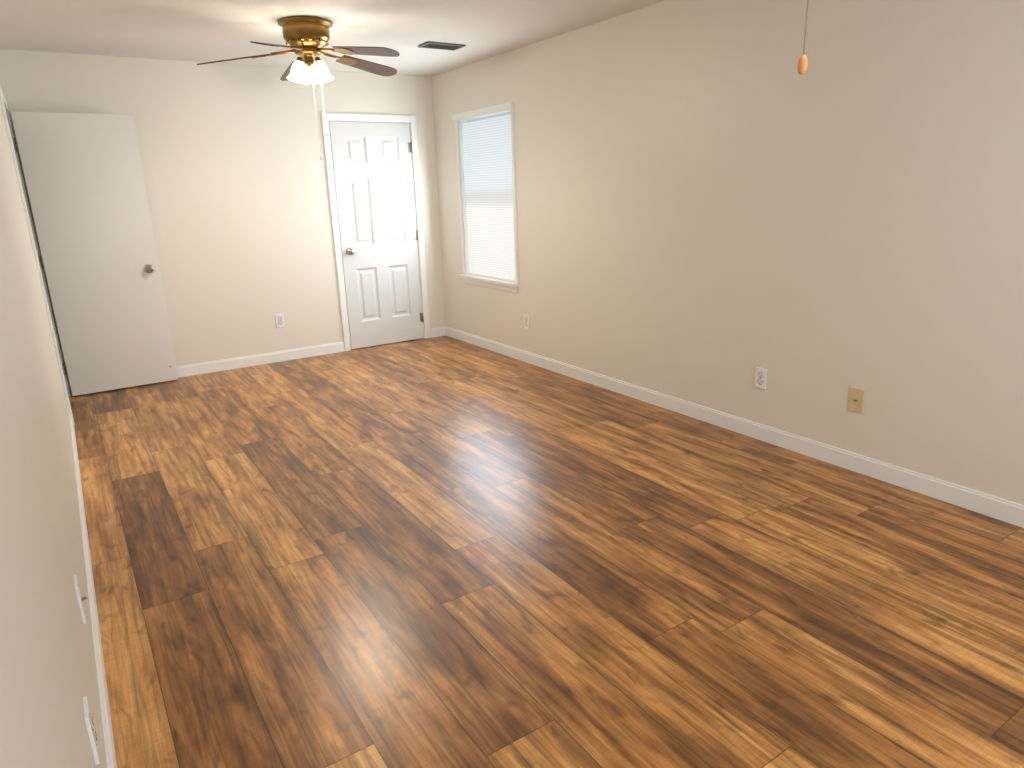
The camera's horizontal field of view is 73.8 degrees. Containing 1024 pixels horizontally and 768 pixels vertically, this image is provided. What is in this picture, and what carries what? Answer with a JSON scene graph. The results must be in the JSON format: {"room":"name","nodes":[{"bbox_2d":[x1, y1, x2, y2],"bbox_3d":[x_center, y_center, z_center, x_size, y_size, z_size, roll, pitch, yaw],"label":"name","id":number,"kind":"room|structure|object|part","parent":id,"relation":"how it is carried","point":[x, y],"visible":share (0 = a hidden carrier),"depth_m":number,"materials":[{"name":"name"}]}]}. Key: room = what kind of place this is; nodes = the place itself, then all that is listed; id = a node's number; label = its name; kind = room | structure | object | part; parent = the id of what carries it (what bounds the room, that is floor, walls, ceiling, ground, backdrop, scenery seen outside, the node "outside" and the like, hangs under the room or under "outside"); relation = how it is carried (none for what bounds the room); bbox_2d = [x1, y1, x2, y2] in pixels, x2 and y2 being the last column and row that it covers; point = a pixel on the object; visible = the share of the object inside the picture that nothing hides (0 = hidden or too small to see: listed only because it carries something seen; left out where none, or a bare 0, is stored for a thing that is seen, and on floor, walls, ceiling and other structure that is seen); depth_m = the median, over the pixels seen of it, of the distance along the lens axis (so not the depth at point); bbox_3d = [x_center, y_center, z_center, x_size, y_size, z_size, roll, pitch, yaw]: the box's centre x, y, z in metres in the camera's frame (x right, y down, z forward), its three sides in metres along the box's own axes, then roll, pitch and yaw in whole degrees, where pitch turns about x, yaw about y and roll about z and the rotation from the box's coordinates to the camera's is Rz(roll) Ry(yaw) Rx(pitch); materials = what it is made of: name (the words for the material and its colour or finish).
{"room":"empty bedroom","nodes":[
{"label":"empty bedroom","id":0,"kind":"room"},
{"bbox_2d":[0,86,106,767],"bbox_3d":[-1.361,-0.240,1.748,0.120,2.440,7.820,-12,19,-31],"label":"wall","id":1,"kind":"structure","parent":0,"point":[48,676],"depth_m":1.36,"materials":[{"name":"beige paint"}]},
{"bbox_2d":[0,87,74,424],"bbox_3d":[-3.248,-0.817,4.580,0.136,2.099,0.903,-12,19,-31],"label":"door frame","id":2,"kind":"structure","parent":1,"relation":"attached to","point":[19,174],"depth_m":4.42,"materials":[{"name":"white wood"}]},
{"bbox_2d":[10,111,178,395],"bbox_3d":[-3.080,-0.947,5.114,0.758,2.023,0.178,-12,19,-31],"label":"door","id":3,"kind":"structure","parent":2,"relation":"attached to","point":[85,183],"depth_m":5.08,"materials":[{"name":"white wood"}]},
{"bbox_2d":[74,574,86,623],"bbox_3d":[-1.189,0.594,1.889,0.019,0.117,0.072,-12,19,-31],"label":"electrical outlet","id":4,"kind":"object","parent":1,"relation":"attached to","point":[80,598],"visible":1,"depth_m":1.86,"materials":[{"name":"white plastic"}]},
{"bbox_2d":[83,696,99,764],"bbox_3d":[-0.874,0.719,1.419,0.010,0.117,0.072,-12,19,-31],"label":"electrical outlet","id":5,"kind":"object","parent":1,"relation":"attached to","point":[91,731],"visible":1,"depth_m":1.40,"materials":[{"name":"white plastic"}]},
{"bbox_2d":[69,413,116,767],"bbox_3d":[-1.051,0.962,1.786,0.013,0.092,6.784,-12,19,-31],"label":"baseboard","id":6,"kind":"structure","parent":1,"relation":"attached to","point":[104,701],"depth_m":2.25,"materials":[{"name":"white wood"}]},
{"bbox_2d":[0,49,445,382],"bbox_3d":[-2.121,-1.394,5.844,3.540,2.440,0.120,-12,19,-31],"label":"wall","id":7,"kind":"structure","parent":0,"point":[235,175],"depth_m":5.66,"materials":[{"name":"beige paint"}]},
{"bbox_2d":[68,342,344,394],"bbox_3d":[-2.500,-0.156,5.831,2.217,0.092,0.013,-12,19,-31],"label":"baseboard","id":8,"kind":"structure","parent":7,"relation":"attached to","point":[253,360],"depth_m":5.99,"materials":[{"name":"white wood"}]},
{"bbox_2d":[275,314,284,327],"bbox_3d":[-2.051,-0.560,6.032,0.072,0.117,0.010,-12,19,-31],"label":"electrical outlet","id":9,"kind":"object","parent":7,"relation":"attached to","point":[279,318],"visible":1,"depth_m":6.03,"materials":[{"name":"white plastic"}]},
{"bbox_2d":[321,113,429,350],"bbox_3d":[-1.265,-1.408,6.415,0.893,2.099,0.136,-12,19,-31],"label":"door frame","id":10,"kind":"structure","parent":7,"relation":"attached to","point":[350,117],"depth_m":6.28,"materials":[{"name":"white wood"}]},
{"bbox_2d":[329,121,423,348],"bbox_3d":[-1.220,-1.364,6.367,0.766,2.023,0.106,-12,19,-31],"label":"back door","id":11,"kind":"structure","parent":7,"relation":"in","point":[373,176],"depth_m":6.36,"materials":[{"name":"white wood"}]},
{"bbox_2d":[0,0,664,76],"bbox_3d":[-0.007,-1.775,2.339,3.540,0.100,7.940,-12,19,-31],"label":"ceiling","id":12,"kind":"structure","parent":0,"point":[200,30],"depth_m":4.27,"materials":[{"name":"white paint"}]},
{"bbox_2d":[197,16,399,159],"bbox_3d":[-1.258,-1.833,4.309,1.254,0.801,1.230,-12,19,-31],"label":"ceiling fan","id":13,"kind":"object","parent":12,"relation":"hanging from","point":[306,38],"visible":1,"depth_m":4.14,"materials":[{"name":"gold metal"}]},
{"bbox_3d":[-1.207,-1.710,4.294,0.072,0.570,0.034,-12,19,-32],"label":"pull cord","id":14,"kind":"part","parent":13,"relation":"part of","materials":[{"name":"white plastic"}]},
{"bbox_2d":[418,41,465,50],"bbox_3d":[-0.510,-2.452,4.952,0.300,0.012,0.170,-12,19,-31],"label":"ceiling vent","id":15,"kind":"object","parent":12,"relation":"in","point":[440,45],"visible":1,"depth_m":4.93,"materials":[{"name":"silver metal"}]},
{"bbox_2d":[797,1,807,74],"bbox_3d":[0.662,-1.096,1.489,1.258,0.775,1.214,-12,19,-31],"label":"pull chain","id":16,"kind":"object","parent":12,"relation":"hanging from","point":[802,66],"visible":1,"depth_m":1.58,"materials":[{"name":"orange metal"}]},
{"bbox_2d":[69,336,1023,767],"bbox_3d":[0.071,0.665,3.041,3.540,0.100,7.940,-12,19,-31],"label":"floor","id":17,"kind":"structure","parent":0,"point":[439,552],"depth_m":2.55,"materials":[{"name":"brown wood"}]},
{"bbox_2d":[431,0,1023,504],"bbox_3d":[1.491,-0.844,3.535,0.120,2.440,7.820,-12,19,-31],"label":"wall","id":18,"kind":"structure","parent":0,"point":[719,202],"depth_m":3.54,"materials":[{"name":"beige paint"}]},
{"bbox_2d":[455,102,518,292],"bbox_3d":[-0.188,-1.589,5.921,0.165,1.495,0.940,-12,19,-31],"label":"window","id":19,"kind":"structure","parent":18,"relation":"in","point":[504,285],"depth_m":6.09,"materials":[{"name":"white"}]},
{"bbox_2d":[452,103,514,281],"bbox_3d":[-0.218,-1.619,5.893,0.083,1.404,0.940,-12,19,-31],"label":"window blind","id":20,"kind":"object","parent":19,"relation":"attached to","point":[487,149],"visible":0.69,"depth_m":5.89,"materials":[{"name":"grey plastic"}]},
{"bbox_2d":[524,314,529,328],"bbox_3d":[0.122,-0.520,5.705,0.010,0.117,0.072,-12,19,-31],"label":"electrical outlet","id":21,"kind":"object","parent":18,"relation":"attached to","point":[526,322],"visible":1,"depth_m":5.70,"materials":[{"name":"white plastic"}]},
{"bbox_2d":[444,326,1023,527],"bbox_3d":[1.439,0.282,3.873,0.013,0.092,7.700,-12,19,-31],"label":"baseboard","id":22,"kind":"structure","parent":18,"relation":"attached to","point":[980,502],"depth_m":3.72,"materials":[{"name":"white wood"}]},
{"bbox_2d":[754,367,766,389],"bbox_3d":[1.397,-0.033,3.835,0.010,0.117,0.072,-12,19,-31],"label":"electrical outlet","id":23,"kind":"object","parent":18,"relation":"attached to","point":[760,377],"visible":1,"depth_m":3.83,"materials":[{"name":"white plastic"}]},
{"bbox_2d":[848,387,864,412],"bbox_3d":[1.701,0.081,3.378,0.019,0.117,0.072,-12,19,-31],"label":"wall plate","id":24,"kind":"object","parent":18,"relation":"attached to","point":[856,399],"visible":1,"depth_m":3.38,"materials":[{"name":"beige plastic"}]}
]}

